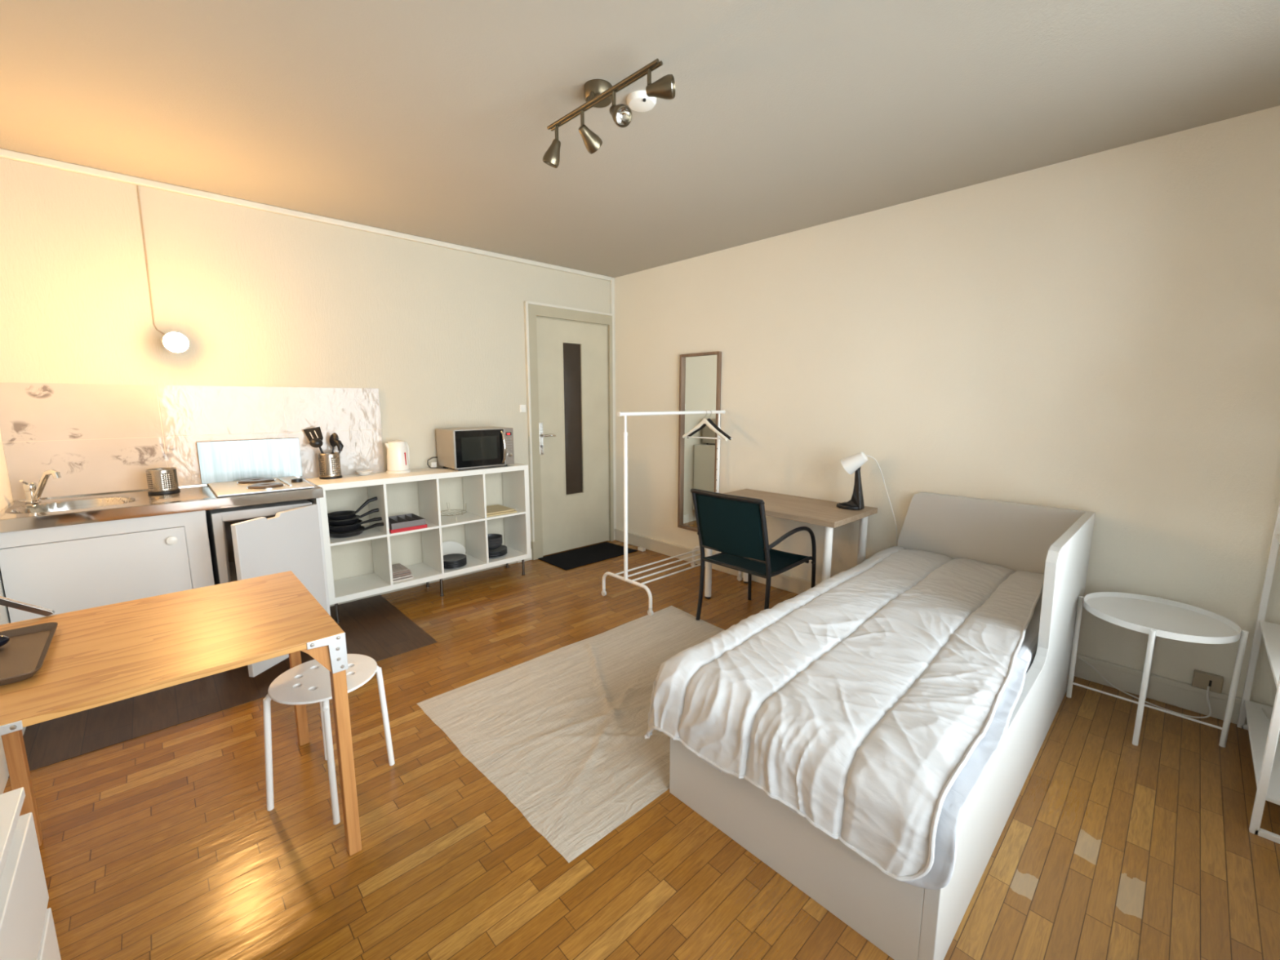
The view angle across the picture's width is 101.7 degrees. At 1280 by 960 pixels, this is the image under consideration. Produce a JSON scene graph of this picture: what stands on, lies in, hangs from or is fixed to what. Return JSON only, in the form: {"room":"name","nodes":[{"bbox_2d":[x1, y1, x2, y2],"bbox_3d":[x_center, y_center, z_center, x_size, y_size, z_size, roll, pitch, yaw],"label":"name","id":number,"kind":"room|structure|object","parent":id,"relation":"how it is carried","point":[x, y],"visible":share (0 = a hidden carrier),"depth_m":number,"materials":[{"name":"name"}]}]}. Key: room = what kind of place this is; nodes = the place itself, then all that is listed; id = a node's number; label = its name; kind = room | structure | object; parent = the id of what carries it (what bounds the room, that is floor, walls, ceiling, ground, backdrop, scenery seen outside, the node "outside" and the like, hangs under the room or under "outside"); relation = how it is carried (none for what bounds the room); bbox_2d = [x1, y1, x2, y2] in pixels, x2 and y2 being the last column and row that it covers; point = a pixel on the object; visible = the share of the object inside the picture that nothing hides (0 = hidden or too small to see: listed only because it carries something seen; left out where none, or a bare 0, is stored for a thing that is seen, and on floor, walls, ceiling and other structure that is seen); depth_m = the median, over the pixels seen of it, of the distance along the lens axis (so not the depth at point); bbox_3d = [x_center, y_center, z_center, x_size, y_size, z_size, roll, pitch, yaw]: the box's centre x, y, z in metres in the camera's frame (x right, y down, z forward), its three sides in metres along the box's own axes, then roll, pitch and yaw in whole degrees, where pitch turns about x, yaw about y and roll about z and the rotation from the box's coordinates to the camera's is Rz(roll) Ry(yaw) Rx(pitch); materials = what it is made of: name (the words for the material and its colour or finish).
{"room":"studio apartment","nodes":[
{"label":"studio apartment","id":0,"kind":"room"},
{"bbox_2d":[0,432,26,794],"bbox_3d":[-1.530,0.012,0.783,0.120,2.591,4.780,-8,12,-43],"label":"wall","id":1,"kind":"structure","parent":0,"point":[6,496],"depth_m":2.26,"materials":[{"name":"beige paint"}]},
{"bbox_2d":[0,157,610,606],"bbox_3d":[-1.732,-0.467,3.922,4.180,2.591,0.120,-8,12,-43],"label":"wall","id":2,"kind":"structure","parent":0,"point":[258,297],"depth_m":3.24,"materials":[{"name":"paint"}]},
{"bbox_2d":[136,185,188,352],"bbox_3d":[-2.549,-1.125,2.785,0.254,0.873,0.117,8,12,42],"label":"wall lamp","id":3,"kind":"object","parent":2,"relation":"attached to","point":[175,342],"visible":1,"depth_m":2.78,"materials":[{"name":"white"}]},
{"bbox_2d":[0,382,384,501],"bbox_3d":[-2.487,-0.258,3.144,1.743,0.610,0.009,-8,12,-43],"label":"tile backsplash","id":4,"kind":"structure","parent":2,"relation":"attached to","point":[100,438],"depth_m":2.91,"materials":[{"name":"tile"}]},
{"bbox_2d":[0,148,611,280],"bbox_3d":[-1.697,-1.720,3.661,3.895,0.036,0.028,-8,12,-43],"label":"trim","id":5,"kind":"structure","parent":2,"relation":"attached to","point":[4,153],"depth_m":3.09,"materials":[{"name":"paint"}]},
{"bbox_2d":[519,404,525,412],"bbox_3d":[-1.010,-0.617,4.494,0.058,0.065,0.014,-8,12,-43],"label":"light switch","id":6,"kind":"object","parent":2,"relation":"attached to","point":[522,407],"visible":1,"depth_m":4.49,"materials":[{"name":"white plastic"}]},
{"bbox_2d":[516,548,532,563],"bbox_3d":[-1.036,0.679,4.668,0.150,0.100,0.015,-8,12,-43],"label":"trim","id":7,"kind":"structure","parent":2,"relation":"attached to","point":[531,558],"depth_m":4.69,"materials":[{"name":"paint"}]},
{"bbox_2d":[530,539,542,559],"bbox_3d":[-0.937,0.633,4.738,0.103,0.170,0.040,-8,12,-43],"label":"trim","id":8,"kind":"structure","parent":2,"relation":"attached to","point":[536,547],"depth_m":4.71,"materials":[{"name":"paint"}]},
{"bbox_2d":[523,300,613,542],"bbox_3d":[-0.636,-0.434,4.904,0.935,2.231,0.078,-8,12,-43],"label":"trim","id":9,"kind":"structure","parent":2,"relation":"attached to","point":[534,311],"depth_m":4.67,"materials":[{"name":"paint"}]},
{"bbox_2d":[536,317,611,555],"bbox_3d":[-0.595,-0.390,4.911,0.812,2.124,0.101,-8,12,-43],"label":"door","id":10,"kind":"structure","parent":2,"relation":"in","point":[572,357],"depth_m":4.90,"materials":[{"name":"beige wood"}]},
{"bbox_2d":[610,277,616,540],"bbox_3d":[-0.265,-0.660,5.192,0.042,2.591,0.022,-8,12,-43],"label":"trim","id":11,"kind":"structure","parent":2,"relation":"attached to","point":[612,282],"depth_m":5.16,"materials":[{"name":"paint"}]},
{"bbox_2d":[0,0,1279,277],"bbox_3d":[-0.092,-1.533,2.000,4.180,0.100,4.900,-8,12,-43],"label":"ceiling","id":12,"kind":"structure","parent":0,"point":[430,119],"depth_m":2.03,"materials":[{"name":"paint"}]},
{"bbox_2d":[542,58,675,168],"bbox_3d":[-0.116,-1.342,1.890,0.177,0.245,0.643,-8,12,-43],"label":"ceiling spotlight","id":13,"kind":"object","parent":12,"relation":"attached to","point":[597,93],"visible":1,"depth_m":1.89,"materials":[{"name":"silver metal"}]},
{"bbox_2d":[626,90,656,111],"bbox_3d":[0.006,-1.474,2.037,0.116,0.029,0.116,-8,12,-43],"label":"smoke detector","id":14,"kind":"object","parent":12,"relation":"attached to","point":[637,100],"visible":0.98,"depth_m":2.01,"materials":[{"name":"white plastic"}]},
{"bbox_2d":[3,539,1279,959],"bbox_3d":[-0.095,1.127,2.406,4.180,0.100,4.900,-8,12,-43],"label":"floor","id":15,"kind":"structure","parent":0,"point":[164,844],"depth_m":1.67,"materials":[{"name":"brown wood"}]},
{"bbox_2d":[0,786,61,959],"bbox_3d":[-0.932,0.956,0.607,0.310,0.780,0.646,-8,12,-43],"label":"dresser","id":16,"kind":"object","parent":15,"relation":"on","point":[27,928],"visible":1,"depth_m":0.81,"materials":[{"name":"white paint"}]},
{"bbox_2d":[0,570,361,855],"bbox_3d":[-1.443,0.771,1.621,0.797,0.837,0.800,-8,12,-43],"label":"table","id":17,"kind":"object","parent":15,"relation":"on","point":[97,656],"visible":0.92,"depth_m":1.55,"materials":[{"name":"brown wood"}]},
{"bbox_2d":[0,622,57,685],"bbox_3d":[-1.722,0.473,1.349,0.263,0.022,0.405,-8,12,-43],"label":"serving tray","id":18,"kind":"object","parent":17,"relation":"on","point":[25,652],"visible":1,"depth_m":1.42,"materials":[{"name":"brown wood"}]},
{"bbox_2d":[0,635,9,646],"bbox_3d":[-1.789,0.448,1.423,0.088,0.040,0.048,-8,12,-43],"label":"glasses case","id":19,"kind":"object","parent":18,"relation":"on","point":[4,640],"visible":1,"depth_m":1.44,"materials":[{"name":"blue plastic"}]},
{"bbox_2d":[8,595,437,777],"bbox_3d":[-2.166,0.994,2.922,1.652,0.003,1.044,-8,12,-43],"label":"floor","id":20,"kind":"structure","parent":15,"relation":"on","point":[373,627],"depth_m":2.52,"materials":[{"name":"brown tile"}]},
{"bbox_2d":[0,499,214,622],"bbox_3d":[-2.658,0.588,2.687,0.695,0.870,0.600,-8,12,-43],"label":"base cabinet","id":21,"kind":"object","parent":20,"relation":"on","point":[63,569],"visible":0.38,"depth_m":2.43,"materials":[{"name":"grey laminate"}]},
{"bbox_2d":[0,476,323,533],"bbox_3d":[-2.466,0.144,2.799,1.218,0.147,0.607,-8,12,-43],"label":"countertop","id":22,"kind":"structure","parent":21,"relation":"on","point":[66,510],"depth_m":2.59,"materials":[{"name":"silver metal"}]},
{"bbox_2d":[19,469,61,502],"bbox_3d":[-2.893,0.031,2.505,0.255,0.169,0.078,3,9,20],"label":"tap","id":23,"kind":"object","parent":22,"relation":"on","point":[32,495],"visible":1,"depth_m":2.52,"materials":[{"name":"silver metal"}]},
{"bbox_2d":[145,466,180,494],"bbox_3d":[-2.581,0.004,2.817,0.130,0.130,0.130,-8,12,-43],"label":"steel pot","id":24,"kind":"object","parent":22,"relation":"on","point":[159,480],"visible":1,"depth_m":2.78,"materials":[{"name":"silver metal"}]},
{"bbox_2d":[196,437,314,497],"bbox_3d":[-2.201,-0.090,3.015,0.506,0.254,0.545,-8,12,-43],"label":"cooktop","id":25,"kind":"object","parent":22,"relation":"in","point":[239,467],"visible":1,"depth_m":3.15,"materials":[{"name":"metal"}]},
{"bbox_2d":[200,490,327,677],"bbox_3d":[-2.124,0.545,2.978,0.487,0.867,0.895,-8,12,-43],"label":"mini fridge","id":26,"kind":"object","parent":20,"relation":"on","point":[255,540],"visible":0.49,"depth_m":2.78,"materials":[{"name":"metal"}]},
{"bbox_2d":[228,560,237,582],"bbox_3d":[-2.233,0.511,3.094,0.354,0.005,0.459,-8,12,-43],"label":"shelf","id":27,"kind":"object","parent":26,"relation":"attached to","point":[232,563],"depth_m":3.00,"materials":[{"name":"white wood"}]},
{"bbox_2d":[297,489,330,615],"bbox_3d":[-2.048,0.501,3.263,0.017,0.869,0.590,-8,12,-43],"label":"panel","id":28,"kind":"object","parent":20,"relation":"on","point":[315,500],"visible":0.25,"depth_m":3.04,"materials":[{"name":"grey laminate"}]},
{"bbox_2d":[262,653,395,824],"bbox_3d":[-1.132,0.924,1.907,0.336,0.452,0.336,1,9,8],"label":"stool","id":29,"kind":"object","parent":15,"relation":"on","point":[309,682],"visible":0.83,"depth_m":1.82,"materials":[{"name":"white metal"}]},
{"bbox_2d":[304,462,531,622],"bbox_3d":[-1.554,0.388,3.873,1.470,0.916,0.360,-8,12,-43],"label":"cube shelf","id":30,"kind":"object","parent":15,"relation":"on","point":[515,477],"visible":0.73,"depth_m":3.82,"materials":[{"name":"white wood"}]},
{"bbox_2d":[317,452,342,479],"bbox_3d":[-2.054,-0.096,3.450,0.132,0.167,0.132,-8,12,-43],"label":"pot","id":31,"kind":"object","parent":30,"relation":"on","point":[325,459],"visible":1,"depth_m":3.40,"materials":[{"name":"silver metal"}]},
{"bbox_2d":[309,438,323,453],"bbox_3d":[-2.084,-0.145,3.390,0.075,0.254,0.106,2,9,15],"label":"ladle","id":32,"kind":"object","parent":31,"relation":"in","point":[315,442],"visible":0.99,"depth_m":3.34,"materials":[{"name":"black plastic"}]},
{"bbox_2d":[302,426,333,474],"bbox_3d":[-2.109,-0.186,3.418,0.154,0.327,0.044,-4,9,-22],"label":"slotted turner","id":33,"kind":"object","parent":31,"relation":"in","point":[313,433],"visible":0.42,"depth_m":3.39,"materials":[{"name":"black plastic"}]},
{"bbox_2d":[328,432,338,461],"bbox_3d":[-2.042,-0.173,3.475,0.075,0.282,0.030,-4,10,-24],"label":"spoon","id":34,"kind":"object","parent":31,"relation":"in","point":[334,436],"visible":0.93,"depth_m":3.46,"materials":[{"name":"black plastic"}]},
{"bbox_2d":[332,439,343,470],"bbox_3d":[-2.024,-0.151,3.469,0.103,0.243,0.045,-3,9,-21],"label":"server","id":35,"kind":"object","parent":31,"relation":"in","point":[340,445],"visible":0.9,"depth_m":3.46,"materials":[{"name":"black plastic"}]},
{"bbox_2d":[328,522,384,537],"bbox_3d":[-1.902,0.330,3.466,0.366,0.072,0.232,2,9,11],"label":"frying pan","id":36,"kind":"object","parent":30,"relation":"on","point":[348,534],"visible":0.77,"depth_m":3.47,"materials":[{"name":"black metal"}]},
{"bbox_2d":[328,516,382,532],"bbox_3d":[-1.921,0.288,3.516,0.353,0.068,0.221,-8,12,-43],"label":"frying pan","id":37,"kind":"object","parent":36,"relation":"on","point":[348,527],"visible":0.73,"depth_m":3.43,"materials":[{"name":"black metal"}]},
{"bbox_2d":[328,508,378,525],"bbox_3d":[-1.919,0.238,3.512,0.353,0.074,0.204,-8,12,-43],"label":"frying pan","id":38,"kind":"object","parent":37,"relation":"on","point":[354,519],"visible":0.73,"depth_m":3.47,"materials":[{"name":"black metal"}]},
{"bbox_2d":[327,496,377,519],"bbox_3d":[-1.922,0.184,3.500,0.330,0.121,0.178,-8,12,-43],"label":"frying pan","id":39,"kind":"object","parent":38,"relation":"on","point":[347,514],"visible":0.94,"depth_m":3.51,"materials":[{"name":"black metal"}]},
{"bbox_2d":[355,470,372,475],"bbox_3d":[-1.910,-0.050,3.608,0.100,0.028,0.100,-8,12,-43],"label":"glass dish","id":40,"kind":"object","parent":30,"relation":"on","point":[359,472],"visible":1,"depth_m":3.59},
{"bbox_2d":[384,440,410,473],"bbox_3d":[-1.733,-0.168,3.726,0.160,0.226,0.163,-4,9,-24],"label":"electric kettle","id":41,"kind":"object","parent":30,"relation":"on","point":[397,451],"visible":1,"depth_m":3.67,"materials":[{"name":"white plastic"}]},
{"bbox_2d":[392,575,413,582],"bbox_3d":[-1.735,0.680,3.717,0.146,0.016,0.225,-8,12,-43],"label":"tea towel","id":42,"kind":"object","parent":30,"relation":"on","point":[411,576],"visible":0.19,"depth_m":3.64,"materials":[{"name":"beige fabric"}]},
{"bbox_2d":[392,573,412,580],"bbox_3d":[-1.738,0.664,3.715,0.142,0.016,0.221,-8,12,-43],"label":"tea towel","id":43,"kind":"object","parent":42,"relation":"on","point":[407,575],"visible":0.29,"depth_m":3.64,"materials":[{"name":"beige fabric"}]},
{"bbox_2d":[392,571,411,577],"bbox_3d":[-1.740,0.648,3.712,0.138,0.016,0.217,-8,12,-43],"label":"tea towel","id":44,"kind":"object","parent":43,"relation":"on","point":[407,572],"visible":0.2,"depth_m":3.64,"materials":[{"name":"beige fabric"}]},
{"bbox_2d":[391,563,410,574],"bbox_3d":[-1.743,0.631,3.710,0.134,0.016,0.213,-8,12,-43],"label":"tea towel","id":45,"kind":"object","parent":44,"relation":"on","point":[398,568],"visible":0.62,"depth_m":3.67,"materials":[{"name":"beige fabric"}]},
{"bbox_2d":[389,524,426,533],"bbox_3d":[-1.679,0.322,3.687,0.245,0.024,0.267,-8,12,-43],"label":"tray","id":46,"kind":"object","parent":30,"relation":"on","point":[420,526],"visible":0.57,"depth_m":3.58,"materials":[{"name":"plastic"}]},
{"bbox_2d":[388,513,425,529],"bbox_3d":[-1.679,0.297,3.683,0.229,0.053,0.251,-8,12,-43],"label":"tray","id":47,"kind":"object","parent":46,"relation":"on","point":[397,522],"visible":0.78,"depth_m":3.66,"materials":[{"name":"grey plastic"}]},
{"bbox_2d":[440,502,466,520],"bbox_3d":[-1.429,0.239,3.957,0.220,0.103,0.221,-8,12,-43],"label":"wire rack","id":48,"kind":"object","parent":30,"relation":"on","point":[448,502],"visible":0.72,"depth_m":3.99,"materials":[{"name":"silver metal"}]},
{"bbox_2d":[442,541,466,555],"bbox_3d":[-1.480,0.553,4.089,0.216,0.105,0.191,-8,12,-43],"label":"serving dish","id":49,"kind":"object","parent":30,"relation":"on","point":[448,547],"visible":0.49,"depth_m":4.13,"materials":[{"name":"white ceramic"}]},
{"bbox_2d":[444,562,466,568],"bbox_3d":[-1.417,0.645,3.946,0.200,0.017,0.200,-8,12,-43],"label":"dinner plate","id":50,"kind":"object","parent":30,"relation":"on","point":[466,562],"visible":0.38,"depth_m":3.90,"materials":[{"name":"black ceramic"}]},
{"bbox_2d":[443,560,466,567],"bbox_3d":[-1.416,0.635,3.945,0.200,0.017,0.200,-8,12,-43],"label":"dinner plate","id":51,"kind":"object","parent":50,"relation":"on","point":[466,561],"visible":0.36,"depth_m":3.90,"materials":[{"name":"black ceramic"}]},
{"bbox_2d":[443,560,466,565],"bbox_3d":[-1.416,0.625,3.943,0.200,0.017,0.200,-8,12,-43],"label":"dinner plate","id":52,"kind":"object","parent":51,"relation":"on","point":[466,560],"visible":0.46,"depth_m":3.90,"materials":[{"name":"black ceramic"}]},
{"bbox_2d":[443,558,466,564],"bbox_3d":[-1.416,0.614,3.942,0.200,0.017,0.200,-8,12,-43],"label":"dinner plate","id":53,"kind":"object","parent":52,"relation":"on","point":[466,558],"visible":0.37,"depth_m":3.89,"materials":[{"name":"black ceramic"}]},
{"bbox_2d":[443,557,466,563],"bbox_3d":[-1.416,0.604,3.940,0.200,0.017,0.200,-8,12,-43],"label":"dinner plate","id":54,"kind":"object","parent":53,"relation":"on","point":[465,557],"visible":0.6,"depth_m":3.90,"materials":[{"name":"black ceramic"}]},
{"bbox_2d":[443,553,466,561],"bbox_3d":[-1.416,0.593,3.938,0.200,0.017,0.200,-8,12,-43],"label":"dinner plate","id":55,"kind":"object","parent":54,"relation":"on","point":[454,557],"visible":0.91,"depth_m":3.96,"materials":[{"name":"black ceramic"}]},
{"bbox_2d":[426,426,514,471],"bbox_3d":[-1.299,-0.246,4.000,0.566,0.298,0.387,-8,12,-43],"label":"microwave oven","id":56,"kind":"object","parent":30,"relation":"on","point":[457,448],"visible":1,"depth_m":3.90,"materials":[{"name":"silver metal"}]},
{"bbox_2d":[488,551,507,558],"bbox_3d":[-1.192,0.602,4.219,0.230,0.021,0.230,-8,12,-43],"label":"plate","id":57,"kind":"object","parent":30,"relation":"on","point":[506,552],"visible":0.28,"depth_m":4.18,"materials":[{"name":"black ceramic"}]},
{"bbox_2d":[488,550,506,556],"bbox_3d":[-1.192,0.589,4.217,0.230,0.021,0.230,-8,12,-43],"label":"plate","id":58,"kind":"object","parent":57,"relation":"on","point":[506,550],"visible":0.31,"depth_m":4.16,"materials":[{"name":"black ceramic"}]},
{"bbox_2d":[488,549,506,555],"bbox_3d":[-1.192,0.576,4.215,0.230,0.021,0.230,-8,12,-43],"label":"plate","id":59,"kind":"object","parent":58,"relation":"on","point":[505,549],"visible":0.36,"depth_m":4.16,"materials":[{"name":"black ceramic"}]},
{"bbox_2d":[488,544,506,553],"bbox_3d":[-1.192,0.563,4.213,0.230,0.021,0.230,-8,12,-43],"label":"plate","id":60,"kind":"object","parent":59,"relation":"on","point":[502,548],"visible":0.49,"depth_m":4.21,"materials":[{"name":"black ceramic"}]},
{"bbox_2d":[488,540,502,550],"bbox_3d":[-1.198,0.525,4.202,0.176,0.055,0.176,-8,12,-43],"label":"bowl","id":61,"kind":"object","parent":60,"relation":"on","point":[491,547],"visible":0.44,"depth_m":4.14,"materials":[{"name":"black ceramic"}]},
{"bbox_2d":[488,537,502,544],"bbox_3d":[-1.198,0.503,4.198,0.176,0.055,0.176,-8,12,-43],"label":"bowl","id":62,"kind":"object","parent":61,"relation":"in","point":[500,540],"visible":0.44,"depth_m":4.13,"materials":[{"name":"black ceramic"}]},
{"bbox_2d":[487,533,502,542],"bbox_3d":[-1.198,0.481,4.195,0.176,0.055,0.176,-8,12,-43],"label":"bowl","id":63,"kind":"object","parent":62,"relation":"in","point":[491,537],"visible":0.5,"depth_m":4.26,"materials":[{"name":"black ceramic"}]},
{"bbox_2d":[486,510,516,516],"bbox_3d":[-1.180,0.251,4.194,0.263,0.012,0.285,-8,12,-43],"label":"cutting board","id":64,"kind":"object","parent":30,"relation":"on","point":[513,511],"visible":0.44,"depth_m":4.10,"materials":[{"name":"beige wood"}]},
{"bbox_2d":[486,504,514,515],"bbox_3d":[-1.188,0.238,4.198,0.247,0.012,0.265,-8,12,-43],"label":"cutting board","id":65,"kind":"object","parent":64,"relation":"on","point":[496,508],"visible":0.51,"depth_m":4.17,"materials":[{"name":"beige wood"}]},
{"bbox_2d":[417,605,724,862],"bbox_3d":[-0.009,1.018,2.636,1.761,0.044,1.207,-8,12,-43],"label":"rug","id":66,"kind":"object","parent":15,"relation":"on","point":[560,732],"visible":0.73,"depth_m":2.27,"materials":[{"name":"beige fabric"}]},
{"bbox_2d":[537,542,637,570],"bbox_3d":[-0.476,0.696,4.863,0.835,0.008,0.445,-8,12,-43],"label":"doormat","id":67,"kind":"object","parent":15,"relation":"on","point":[567,560],"visible":1,"depth_m":4.82,"materials":[{"name":"black fabric"}]},
{"bbox_2d":[637,546,645,551],"bbox_3d":[0.016,0.664,5.005,0.040,0.030,0.070,-8,12,-43],"label":"clip","id":68,"kind":"object","parent":15,"relation":"on","point":[640,548],"visible":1,"depth_m":4.99,"materials":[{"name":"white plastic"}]},
{"bbox_2d":[601,409,742,615],"bbox_3d":[0.266,0.163,3.908,1.120,1.352,0.532,-8,12,-43],"label":"clothes rack","id":69,"kind":"object","parent":15,"relation":"on","point":[650,611],"visible":0.89,"depth_m":3.70,"materials":[{"name":"white metal"}]},
{"bbox_2d":[682,409,728,440],"bbox_3d":[0.501,-0.428,4.041,0.032,0.230,0.430,-8,12,-43],"label":"hanger","id":70,"kind":"object","parent":69,"relation":"hanging from","point":[704,420],"visible":0.98,"depth_m":4.02,"materials":[{"name":"beige wood"}]},
{"bbox_2d":[686,409,732,439],"bbox_3d":[0.539,-0.434,4.077,0.400,0.230,0.032,6,10,34],"label":"hanger","id":71,"kind":"object","parent":69,"relation":"hanging from","point":[708,420],"visible":0.79,"depth_m":4.06,"materials":[{"name":"metal"}]},
{"bbox_2d":[690,488,816,620],"bbox_3d":[0.726,0.487,3.312,0.674,0.893,0.545,-8,12,-43],"label":"armchair","id":72,"kind":"object","parent":15,"relation":"on","point":[735,526],"visible":0.96,"depth_m":3.12,"materials":[{"name":"teal fabric"}]},
{"bbox_2d":[704,488,877,599],"bbox_3d":[0.975,0.521,3.595,0.590,0.740,1.019,-8,12,-43],"label":"desk","id":73,"kind":"object","parent":15,"relation":"on","point":[826,513],"visible":0.48,"depth_m":3.34,"materials":[{"name":"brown wood"}]},
{"bbox_2d":[836,451,897,546],"bbox_3d":[1.450,0.125,3.312,0.376,0.610,0.130,4,10,26],"label":"desk lamp","id":74,"kind":"object","parent":73,"relation":"on","point":[852,464],"visible":0.99,"depth_m":3.29,"materials":[{"name":"grey metal"}]},
{"bbox_2d":[669,492,1095,959],"bbox_3d":[1.178,0.654,2.262,2.125,0.880,0.908,-8,12,-43],"label":"frame","id":75,"kind":"object","parent":15,"relation":"on","point":[904,921],"visible":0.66,"depth_m":1.73,"materials":[{"name":"white wood"}]},
{"bbox_2d":[1016,590,1042,673],"bbox_3d":[1.179,0.766,2.276,2.052,0.270,0.817,-8,12,-43],"label":"mattress","id":76,"kind":"object","parent":75,"relation":"on","point":[1028,650],"visible":0.02,"depth_m":2.14,"materials":[{"name":"white fabric"}]},
{"bbox_2d":[644,546,1044,880],"bbox_3d":[1.096,0.722,2.276,2.170,0.356,1.003,-8,12,-43],"label":"duvet","id":77,"kind":"object","parent":76,"relation":"on","point":[856,701],"visible":1,"depth_m":1.70,"materials":[{"name":"white fabric"}]},
{"bbox_2d":[900,656,1030,889],"bbox_3d":[0.935,0.800,1.690,1.047,0.243,0.435,-8,12,-43],"label":"mattress cover","id":78,"kind":"object","parent":76,"relation":"on","point":[971,776],"visible":0.14,"depth_m":1.29,"materials":[{"name":"white fabric"}]},
{"bbox_2d":[1078,657,1211,718],"bbox_3d":[2.405,0.986,2.506,0.067,0.150,0.476,-8,12,-42],"label":"cable","id":79,"kind":"object","parent":15,"relation":"on","point":[1091,666],"visible":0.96,"depth_m":2.42,"materials":[{"name":"white plastic"}]},
{"bbox_2d":[1066,591,1248,747],"bbox_3d":[2.262,0.832,2.321,0.490,0.512,0.490,-2,9,-15],"label":"side table","id":80,"kind":"object","parent":15,"relation":"on","point":[1153,616],"visible":1,"depth_m":2.24,"materials":[{"name":"white metal"}]},
{"bbox_2d":[1082,591,1241,644],"bbox_3d":[2.263,0.594,2.284,0.490,0.031,0.490,-8,12,-43],"label":"tray","id":81,"kind":"object","parent":80,"relation":"on","point":[1169,619],"depth_m":2.28,"materials":[{"name":"white metal"}]},
{"bbox_2d":[1236,499,1279,844],"bbox_3d":[2.477,0.291,1.764,0.850,1.750,0.375,-8,12,-43],"label":"metal shelf","id":82,"kind":"object","parent":15,"relation":"on","point":[1264,733],"visible":1,"depth_m":1.99,"materials":[{"name":"white metal"}]},
{"bbox_2d":[1262,707,1271,720],"bbox_3d":[2.551,1.013,1.911,0.214,0.007,0.591,6,11,34],"label":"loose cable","id":83,"kind":"object","parent":82,"relation":"on","point":[1263,708],"visible":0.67,"depth_m":2.16,"materials":[{"name":"white plastic"}]},
{"bbox_2d":[614,105,1279,706],"bbox_3d":[1.425,-0.406,3.536,0.120,2.591,4.780,-8,12,-43],"label":"wall","id":84,"kind":"structure","parent":0,"point":[1099,333],"depth_m":2.71,"materials":[{"name":"paint"}]},
{"bbox_2d":[677,351,721,532],"bbox_3d":[0.497,-0.302,4.432,0.034,1.516,0.427,-8,12,-43],"label":"wall mirror","id":85,"kind":"object","parent":84,"relation":"attached to","point":[700,373],"visible":0.78,"depth_m":4.44,"materials":[{"name":"brown wood"}]},
{"bbox_2d":[614,528,1273,724],"bbox_3d":[1.338,0.815,3.711,0.030,0.124,4.642,-8,12,-43],"label":"baseboard","id":86,"kind":"structure","parent":84,"relation":"attached to","point":[1174,692],"depth_m":2.60,"materials":[{"name":"paint"}]},
{"bbox_2d":[1191,669,1223,693],"bbox_3d":[2.586,0.917,2.374,0.038,0.072,0.092,-8,12,-43],"label":"wall socket","id":87,"kind":"object","parent":84,"relation":"attached to","point":[1201,679],"visible":1,"depth_m":2.36,"materials":[{"name":"beige plastic"}]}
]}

